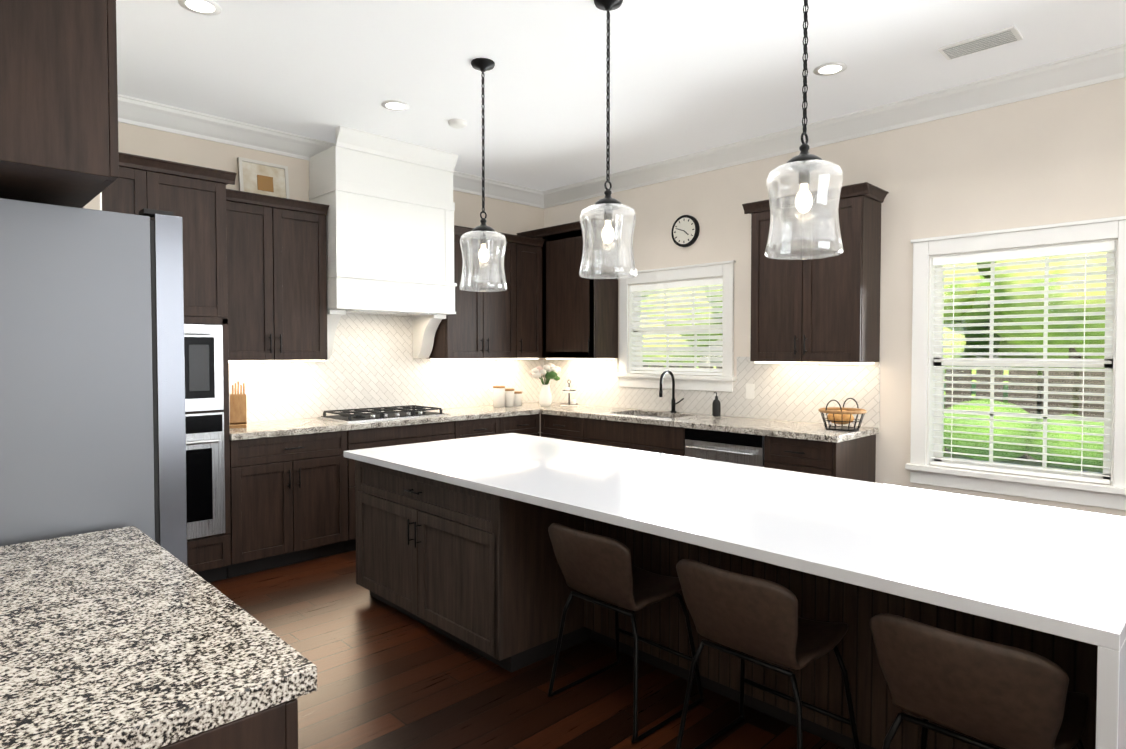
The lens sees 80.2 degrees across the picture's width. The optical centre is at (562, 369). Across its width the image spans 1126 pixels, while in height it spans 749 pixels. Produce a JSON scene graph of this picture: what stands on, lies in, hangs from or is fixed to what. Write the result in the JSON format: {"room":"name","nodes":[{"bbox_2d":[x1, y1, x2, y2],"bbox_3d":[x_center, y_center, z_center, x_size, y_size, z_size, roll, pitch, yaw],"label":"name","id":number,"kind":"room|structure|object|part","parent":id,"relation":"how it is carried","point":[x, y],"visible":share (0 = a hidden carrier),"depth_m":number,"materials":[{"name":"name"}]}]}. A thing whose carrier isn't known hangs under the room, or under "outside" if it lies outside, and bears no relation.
{"room":"kitchen","nodes":[
{"label":"kitchen","id":0,"kind":"room"},
{"bbox_2d":[83,194,99,209],"bbox_3d":[-2.884,-0.161,2.979,1.050,3.000,1.960,-1,2,-44],"label":"wall block","id":1,"kind":"object","parent":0,"point":[94,204],"depth_m":2.62,"materials":[{"name":"paint"}]},
{"bbox_2d":[100,192,101,209],"bbox_3d":[-2.233,0.100,3.147,0.101,2.470,1.100,-1,2,-44],"label":"door frame","id":2,"kind":"structure","parent":1,"relation":"attached to","point":[101,201],"depth_m":2.72,"materials":[{"name":"white paint"}]},
{"bbox_2d":[118,122,543,436],"bbox_3d":[-1.638,-0.224,5.460,4.200,3.000,0.150,-1,2,-44],"label":"wall","id":3,"kind":"structure","parent":0,"point":[508,217],"depth_m":4.81,"materials":[{"name":"paint"}]},
{"bbox_2d":[226,189,328,361],"bbox_3d":[-2.068,-0.610,4.655,0.763,1.117,0.363,-1,2,-44],"label":"upper cabinet","id":4,"kind":"object","parent":3,"relation":"attached to","point":[276,279],"visible":0.75,"depth_m":4.57,"materials":[{"name":"brown wood"}]},
{"bbox_2d":[237,157,289,198],"bbox_3d":[-2.126,-1.325,4.758,0.340,0.301,0.066,-1,2,-44],"label":"framed art","id":5,"kind":"object","parent":4,"relation":"on","point":[262,178],"visible":0.65,"depth_m":4.75,"materials":[{"name":"paper"}]},
{"bbox_2d":[118,94,541,206],"bbox_3d":[-1.646,-1.649,5.238,3.930,0.140,0.105,-1,2,-44],"label":"crown molding","id":6,"kind":"structure","parent":3,"relation":"attached to","point":[131,110],"depth_m":4.68,"materials":[{"name":"white paint"}]},
{"bbox_2d":[309,126,457,358],"bbox_3d":[-1.377,-0.900,5.223,1.026,1.634,0.510,-1,2,-44],"label":"range hood","id":7,"kind":"object","parent":3,"relation":"attached to","point":[390,227],"visible":0.85,"depth_m":5.02,"materials":[{"name":"white paint"}]},
{"bbox_2d":[229,314,544,423],"bbox_3d":[-1.337,-0.076,5.646,3.180,0.905,0.008,-1,2,-44],"label":"tile backsplash","id":8,"kind":"structure","parent":3,"relation":"attached to","point":[371,362],"depth_m":5.44,"materials":[{"name":"white tile"}]},
{"bbox_2d":[426,225,544,359],"bbox_3d":[-0.676,-0.645,6.015,1.067,1.117,0.363,-1,2,-44],"label":"upper cabinet","id":9,"kind":"object","parent":3,"relation":"attached to","point":[501,324],"visible":0.79,"depth_m":5.94,"materials":[{"name":"brown wood"}]},
{"bbox_2d":[209,550,845,748],"bbox_3d":[1.236,1.400,1.808,5.250,0.060,9.450,-1,2,-44],"label":"floor","id":10,"kind":"structure","parent":0,"point":[389,677],"depth_m":2.79,"materials":[{"name":"brown wood"}]},
{"bbox_2d":[0,198,187,565],"bbox_3d":[-1.806,0.441,2.051,0.949,1.845,0.861,-1,2,-44],"label":"fridge","id":11,"kind":"object","parent":10,"relation":"on","point":[92,402],"visible":0.62,"depth_m":1.90,"materials":[{"name":"grey metal"}]},
{"bbox_2d":[0,526,316,748],"bbox_3d":[-1.098,0.927,1.235,0.805,0.915,1.210,-1,2,-44],"label":"base cabinet","id":12,"kind":"object","parent":10,"relation":"on","point":[132,637],"visible":1,"depth_m":1.10,"materials":[{"name":"stone"}]},
{"bbox_2d":[102,152,236,582],"bbox_3d":[-2.537,0.061,3.995,0.934,2.505,0.692,-1,2,-44],"label":"tall cabinet","id":13,"kind":"object","parent":10,"relation":"on","point":[193,197],"visible":0.38,"depth_m":3.98,"materials":[{"name":"brown wood"}]},
{"bbox_2d":[227,430,350,577],"bbox_3d":[-1.982,0.861,4.605,0.768,0.874,0.608,-1,2,-44],"label":"base cabinet","id":14,"kind":"object","parent":10,"relation":"on","point":[292,499],"depth_m":4.37,"materials":[{"name":"brown wood"}]},
{"bbox_2d":[229,405,540,439],"bbox_3d":[-1.345,0.388,5.194,2.520,0.040,0.642,-1,2,-44],"label":"countertop","id":15,"kind":"structure","parent":14,"relation":"on","point":[263,429],"depth_m":4.80,"materials":[{"name":"stone"}]},
{"bbox_2d":[229,381,246,428],"bbox_3d":[-2.178,0.235,4.483,0.100,0.302,0.214,-1,2,-24],"label":"knife block","id":16,"kind":"object","parent":15,"relation":"on","point":[238,410],"visible":1,"depth_m":4.47,"materials":[{"name":"brown wood"}]},
{"bbox_2d":[318,405,446,422],"bbox_3d":[-1.380,0.338,5.168,0.840,0.058,0.470,-1,2,-44],"label":"cooktop","id":17,"kind":"object","parent":15,"relation":"in","point":[375,414],"visible":1,"depth_m":5.05,"materials":[{"name":"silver metal"}]},
{"bbox_2d":[493,386,521,407],"bbox_3d":[-0.507,0.246,6.151,0.319,0.192,0.112,-1,2,-44],"label":"canisters","id":18,"kind":"object","parent":15,"relation":"on","point":[507,397],"visible":1,"depth_m":6.12,"materials":[{"name":"white ceramic"}]},
{"bbox_2d":[351,420,462,550],"bbox_3d":[-1.385,0.846,5.188,1.025,0.874,0.608,-1,2,-44],"label":"base cabinet","id":19,"kind":"object","parent":10,"relation":"on","point":[418,433],"depth_m":4.90,"materials":[{"name":"brown wood"}]},
{"bbox_2d":[463,414,539,437],"bbox_3d":[-0.740,0.830,5.818,0.906,0.874,0.608,-1,2,-44],"label":"base cabinet","id":20,"kind":"object","parent":10,"relation":"on","point":[521,424],"depth_m":5.62,"materials":[{"name":"brown wood"}]},
{"bbox_2d":[541,414,576,441],"bbox_3d":[0.225,0.827,5.919,0.622,0.874,0.591,-1,2,-44],"label":"base cabinet","id":21,"kind":"object","parent":10,"relation":"on","point":[552,426],"depth_m":5.74,"materials":[{"name":"brown wood"}]},
{"bbox_2d":[522,402,878,442],"bbox_3d":[0.723,0.484,5.380,0.639,0.242,3.269,-1,2,-44],"label":"countertop","id":22,"kind":"structure","parent":21,"relation":"on","point":[722,423],"depth_m":4.82,"materials":[{"name":"stone"}]},
{"bbox_2d":[530,363,560,406],"bbox_3d":[-0.158,0.142,6.164,0.314,0.399,0.231,-1,2,-44],"label":"flower vase","id":23,"kind":"object","parent":22,"relation":"on","point":[548,372],"visible":1,"depth_m":6.13,"materials":[{"name":"white ceramic"}]},
{"bbox_2d":[560,379,577,406],"bbox_3d":[0.057,0.217,6.198,0.176,0.247,0.176,-1,2,-44],"label":"tiered tray","id":24,"kind":"object","parent":22,"relation":"on","point":[573,401],"visible":1,"depth_m":6.18,"materials":[{"name":"white ceramic"}]},
{"bbox_2d":[659,370,683,412],"bbox_3d":[0.885,0.184,5.457,0.211,0.352,0.129,-1,2,-44],"label":"faucet","id":25,"kind":"object","parent":22,"relation":"on","point":[673,403],"visible":0.98,"depth_m":5.52,"materials":[{"name":"black metal"}]},
{"bbox_2d":[712,392,720,415],"bbox_3d":[1.197,0.272,5.216,0.067,0.188,0.064,-1,2,-44],"label":"soap bottle","id":26,"kind":"object","parent":22,"relation":"on","point":[716,407],"visible":1,"depth_m":5.19,"materials":[{"name":"black plastic"}]},
{"bbox_2d":[818,398,866,430],"bbox_3d":[1.810,0.290,4.333,0.289,0.198,0.289,-1,2,-44],"label":"bread basket","id":27,"kind":"object","parent":22,"relation":"on","point":[840,415],"visible":1,"depth_m":4.28,"materials":[{"name":"black metal"}]},
{"bbox_2d":[577,417,672,454],"bbox_3d":[0.719,0.840,5.414,0.622,0.874,1.072,-1,2,-44],"label":"base cabinet","id":28,"kind":"object","parent":10,"relation":"on","point":[636,436],"depth_m":5.20,"materials":[{"name":"brown wood"}]},
{"bbox_2d":[547,523,703,743],"bbox_3d":[0.231,0.973,2.692,0.507,0.746,0.467,-1,2,-44],"label":"stool","id":29,"kind":"object","parent":10,"relation":"on","point":[601,568],"visible":0.98,"depth_m":2.55,"materials":[{"name":"leather"}]},
{"bbox_3d":[0.254,1.125,2.717,0.444,0.440,0.467,-1,2,-44],"label":"frame","id":30,"kind":"part","parent":29,"relation":"part of","materials":[{"name":"black metal"}]},
{"bbox_2d":[673,427,760,466],"bbox_3d":[1.310,0.856,4.809,0.622,0.874,0.745,-1,2,-44],"label":"dishwasher","id":31,"kind":"object","parent":10,"relation":"on","point":[738,448],"depth_m":4.60,"materials":[{"name":"silver metal"}]},
{"bbox_2d":[344,433,1125,748],"bbox_3d":[0.382,0.914,3.027,1.250,0.850,3.440,-1,2,-44],"label":"kitchen island","id":32,"kind":"object","parent":10,"relation":"on","point":[453,542],"visible":0.88,"depth_m":2.53,"materials":[{"name":"white stone"}]},
{"bbox_2d":[676,559,859,748],"bbox_3d":[0.670,0.985,2.232,0.507,0.746,0.467,-1,2,-44],"label":"stool","id":33,"kind":"object","parent":10,"relation":"on","point":[759,618],"visible":1,"depth_m":2.09,"materials":[{"name":"leather"}]},
{"bbox_3d":[0.693,1.137,2.258,0.444,0.440,0.467,-1,2,-44],"label":"frame","id":34,"kind":"part","parent":33,"relation":"part of","materials":[{"name":"black metal"}]},
{"bbox_2d":[761,434,875,481],"bbox_3d":[1.694,0.866,4.416,0.622,0.874,0.478,-1,2,-44],"label":"base cabinet","id":35,"kind":"object","parent":10,"relation":"on","point":[854,459],"depth_m":4.21,"materials":[{"name":"brown wood"}]},
{"bbox_2d":[870,614,1088,748],"bbox_3d":[1.108,0.997,1.773,0.507,0.746,0.467,-1,2,-44],"label":"stool","id":36,"kind":"object","parent":10,"relation":"on","point":[1004,696],"visible":1,"depth_m":1.61,"materials":[{"name":"leather"}]},
{"bbox_3d":[1.131,1.149,1.799,0.444,0.440,0.467,-1,2,-44],"label":"frame","id":37,"kind":"part","parent":36,"relation":"part of","materials":[{"name":"black metal"}]},
{"bbox_2d":[116,0,1125,190],"bbox_3d":[1.236,-1.659,1.729,5.250,0.060,9.450,-1,2,-44],"label":"ceiling","id":38,"kind":"structure","parent":0,"point":[687,77],"depth_m":3.68,"materials":[{"name":"white paint"}]},
{"bbox_2d":[178,0,221,15],"bbox_3d":[-1.655,-1.658,3.050,0.176,0.007,0.176,-1,2,-44],"label":"recessed light","id":39,"kind":"object","parent":38,"relation":"in","point":[207,7],"visible":1,"depth_m":3.06,"materials":[{"name":"white paint"}]},
{"bbox_2d":[381,100,408,110],"bbox_3d":[-1.075,-1.690,4.288,0.176,0.007,0.176,-1,2,-44],"label":"recessed light","id":40,"kind":"object","parent":38,"relation":"in","point":[394,105],"visible":1,"depth_m":4.29,"materials":[{"name":"white paint"}]},
{"bbox_2d":[448,119,466,128],"bbox_3d":[-0.725,-1.686,4.602,0.132,0.032,0.132,-1,2,-44],"label":"smoke detector","id":41,"kind":"object","parent":38,"relation":"attached to","point":[457,123],"visible":1,"depth_m":4.57,"materials":[{"name":"white paint"}]},
{"bbox_2d":[460,58,506,291],"bbox_3d":[-0.439,-1.059,3.681,0.264,1.240,0.264,-1,2,-44],"label":"pendant light","id":42,"kind":"object","parent":38,"relation":"hanging from","point":[483,230],"visible":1,"depth_m":3.66,"materials":[{"name":"clear glass"}]},
{"bbox_2d":[579,0,636,278],"bbox_3d":[0.204,-1.042,3.023,0.264,1.240,0.264,-1,2,-44],"label":"pendant light","id":43,"kind":"object","parent":38,"relation":"hanging from","point":[607,204],"visible":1,"depth_m":3.01,"materials":[{"name":"clear glass"}]},
{"bbox_2d":[765,0,843,259],"bbox_3d":[0.854,-1.025,2.358,0.264,1.240,0.264,-1,2,-44],"label":"pendant light","id":44,"kind":"object","parent":38,"relation":"hanging from","point":[804,162],"visible":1,"depth_m":2.35,"materials":[{"name":"clear glass"}]},
{"bbox_2d":[813,62,846,75],"bbox_3d":[1.492,-1.676,3.735,0.176,0.007,0.176,-1,2,-44],"label":"recessed light","id":45,"kind":"object","parent":38,"relation":"in","point":[830,68],"visible":1,"depth_m":3.73,"materials":[{"name":"white paint"}]},
{"bbox_2d":[937,25,1022,60],"bbox_3d":[2.132,-1.664,3.423,0.180,0.016,0.340,-1,2,-44],"label":"ceiling vent","id":46,"kind":"object","parent":38,"relation":"in","point":[990,40],"visible":0.98,"depth_m":3.40,"materials":[{"name":"white metal"}]},
{"bbox_2d":[544,77,1125,516],"bbox_3d":[3.060,-0.175,3.550,0.150,3.000,9.150,-1,2,-44],"label":"wall","id":47,"kind":"structure","parent":0,"point":[1052,159],"depth_m":4.27,"materials":[{"name":"paint"}]},
{"bbox_2d":[517,218,620,359],"bbox_3d":[0.040,-0.701,6.244,0.363,1.217,1.032,-1,2,-44],"label":"upper cabinet","id":48,"kind":"object","parent":47,"relation":"attached to","point":[579,318],"visible":0.71,"depth_m":6.00,"materials":[{"name":"brown wood"}]},
{"bbox_2d":[615,260,735,391],"bbox_3d":[0.963,-0.344,5.657,0.200,1.020,1.200,-1,2,-44],"label":"window unit","id":49,"kind":"structure","parent":47,"relation":"in","point":[674,340],"depth_m":5.60,"materials":[{"name":"white paint"}]},
{"bbox_2d":[630,278,722,375],"bbox_3d":[0.951,-0.345,5.645,0.057,0.774,0.944,-1,2,-44],"label":"window blind","id":50,"kind":"object","parent":49,"relation":"attached to","point":[698,285],"visible":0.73,"depth_m":5.61,"materials":[{"name":"white plastic"}]},
{"bbox_2d":[671,215,699,246],"bbox_3d":[1.002,-1.135,5.494,0.039,0.260,0.260,-1,2,-44],"label":"round clock","id":51,"kind":"object","parent":47,"relation":"attached to","point":[685,231],"visible":1,"depth_m":5.47,"materials":[{"name":"black metal"}]},
{"bbox_2d":[545,357,879,427],"bbox_3d":[0.952,0.135,5.602,0.008,0.485,3.279,-1,2,-44],"label":"tile backsplash","id":52,"kind":"structure","parent":47,"relation":"attached to","point":[782,391],"depth_m":5.05,"materials":[{"name":"white tile"}]},
{"bbox_2d":[746,383,753,398],"bbox_3d":[1.430,0.167,5.105,0.003,0.115,0.070,-1,2,-44],"label":"electrical outlet plate","id":53,"kind":"object","parent":47,"relation":"attached to","point":[749,387],"depth_m":5.10,"materials":[{"name":"white plastic"}]},
{"bbox_2d":[742,182,888,363],"bbox_3d":[1.694,-0.600,4.553,0.363,1.122,0.860,-1,2,-44],"label":"upper cabinet","id":54,"kind":"object","parent":47,"relation":"attached to","point":[821,310],"visible":0.96,"depth_m":4.38,"materials":[{"name":"brown wood"}]},
{"bbox_2d":[538,43,1125,208],"bbox_3d":[2.969,-1.602,3.424,0.105,0.140,9.150,-1,2,-44],"label":"crown molding","id":55,"kind":"structure","parent":47,"relation":"attached to","point":[1092,68],"depth_m":4.33,"materials":[{"name":"white paint"}]},
{"bbox_2d":[905,216,1125,509],"bbox_3d":[2.661,-0.040,3.926,0.200,1.550,1.140,-1,2,-44],"label":"window unit","id":56,"kind":"structure","parent":47,"relation":"in","point":[1045,404],"depth_m":3.90,"materials":[{"name":"white paint"}]},
{"bbox_2d":[930,241,1115,483],"bbox_3d":[2.649,-0.041,3.914,0.057,1.304,0.884,-1,2,-44],"label":"window blind","id":57,"kind":"object","parent":56,"relation":"attached to","point":[1087,248],"visible":0.94,"depth_m":3.87,"materials":[{"name":"white plastic"}]},
{"label":"outside","id":58,"kind":"structure","parent":0,"visible":0},
{"bbox_2d":[697,366,1102,472],"bbox_3d":[31.409,0.958,36.355,86.100,0.050,90.000,-1,2,-44],"label":"lawn","id":59,"kind":"structure","parent":58,"point":[1021,462],"depth_m":11.95,"materials":[{"name":"green plant"}]},
{"bbox_2d":[641,287,722,367],"bbox_3d":[3.586,-1.772,22.376,4.038,6.124,4.368,-1,2,-44],"label":"tree","id":60,"kind":"object","parent":59,"relation":"on","point":[676,325],"depth_m":20.96,"materials":[{"name":"green plant"}]},
{"bbox_2d":[703,285,721,312],"bbox_3d":[6.011,-1.750,19.944,4.459,6.204,4.148,-1,2,-44],"label":"tree","id":61,"kind":"object","parent":59,"relation":"on","point":[714,296],"depth_m":18.88,"materials":[{"name":"green plant"}]},
{"bbox_2d":[644,365,1104,459],"bbox_3d":[9.949,0.840,9.784,0.080,1.549,30.000,-1,2,-44],"label":"fence","id":62,"kind":"object","parent":59,"relation":"on","point":[1050,388],"depth_m":11.60,"materials":[{"name":"black"}]},
{"bbox_2d":[943,263,979,373],"bbox_3d":[8.336,-1.345,17.240,4.513,5.534,4.531,-1,2,-44],"label":"tree","id":63,"kind":"object","parent":59,"relation":"on","point":[955,307],"depth_m":15.16,"materials":[{"name":"green plant"}]},
{"bbox_2d":[959,355,976,366],"bbox_3d":[11.951,-2.513,21.494,6.278,7.651,7.569,-1,2,-44],"label":"tree","id":64,"kind":"object","parent":59,"relation":"on","point":[969,356],"depth_m":21.42,"materials":[{"name":"green plant"}]},
{"bbox_2d":[944,399,1103,469],"bbox_3d":[9.753,1.012,8.644,1.492,1.255,22.584,-1,2,-44],"label":"hedge","id":65,"kind":"object","parent":59,"relation":"on","point":[1037,441],"depth_m":10.65,"materials":[{"name":"green plant"}]},
{"bbox_2d":[962,275,1086,413],"bbox_3d":[14.562,-2.687,20.087,7.051,8.071,7.247,-1,2,-44],"label":"tree","id":66,"kind":"object","parent":59,"relation":"on","point":[983,335],"depth_m":18.80,"materials":[{"name":"green plant"}]},
{"bbox_2d":[977,252,1106,414],"bbox_3d":[10.962,-1.238,14.230,4.646,5.474,4.500,-1,2,-44],"label":"tree","id":67,"kind":"object","parent":59,"relation":"on","point":[1071,318],"depth_m":13.17,"materials":[{"name":"green plant"}]},
{"bbox_3d":[0.096,-0.066,-0.714,0.150,3.000,7.490,-1,2,-44],"label":"wall","id":68,"kind":"structure","parent":0,"visible":0},
{"bbox_2d":[0,0,118,207],"bbox_3d":[-1.766,-0.797,1.859,0.783,0.600,1.150,-1,2,-44],"label":"upper cabinet","id":69,"kind":"object","parent":68,"relation":"attached to","point":[59,144],"visible":0.88,"depth_m":1.65,"materials":[{"name":"brown wood"}]}
]}

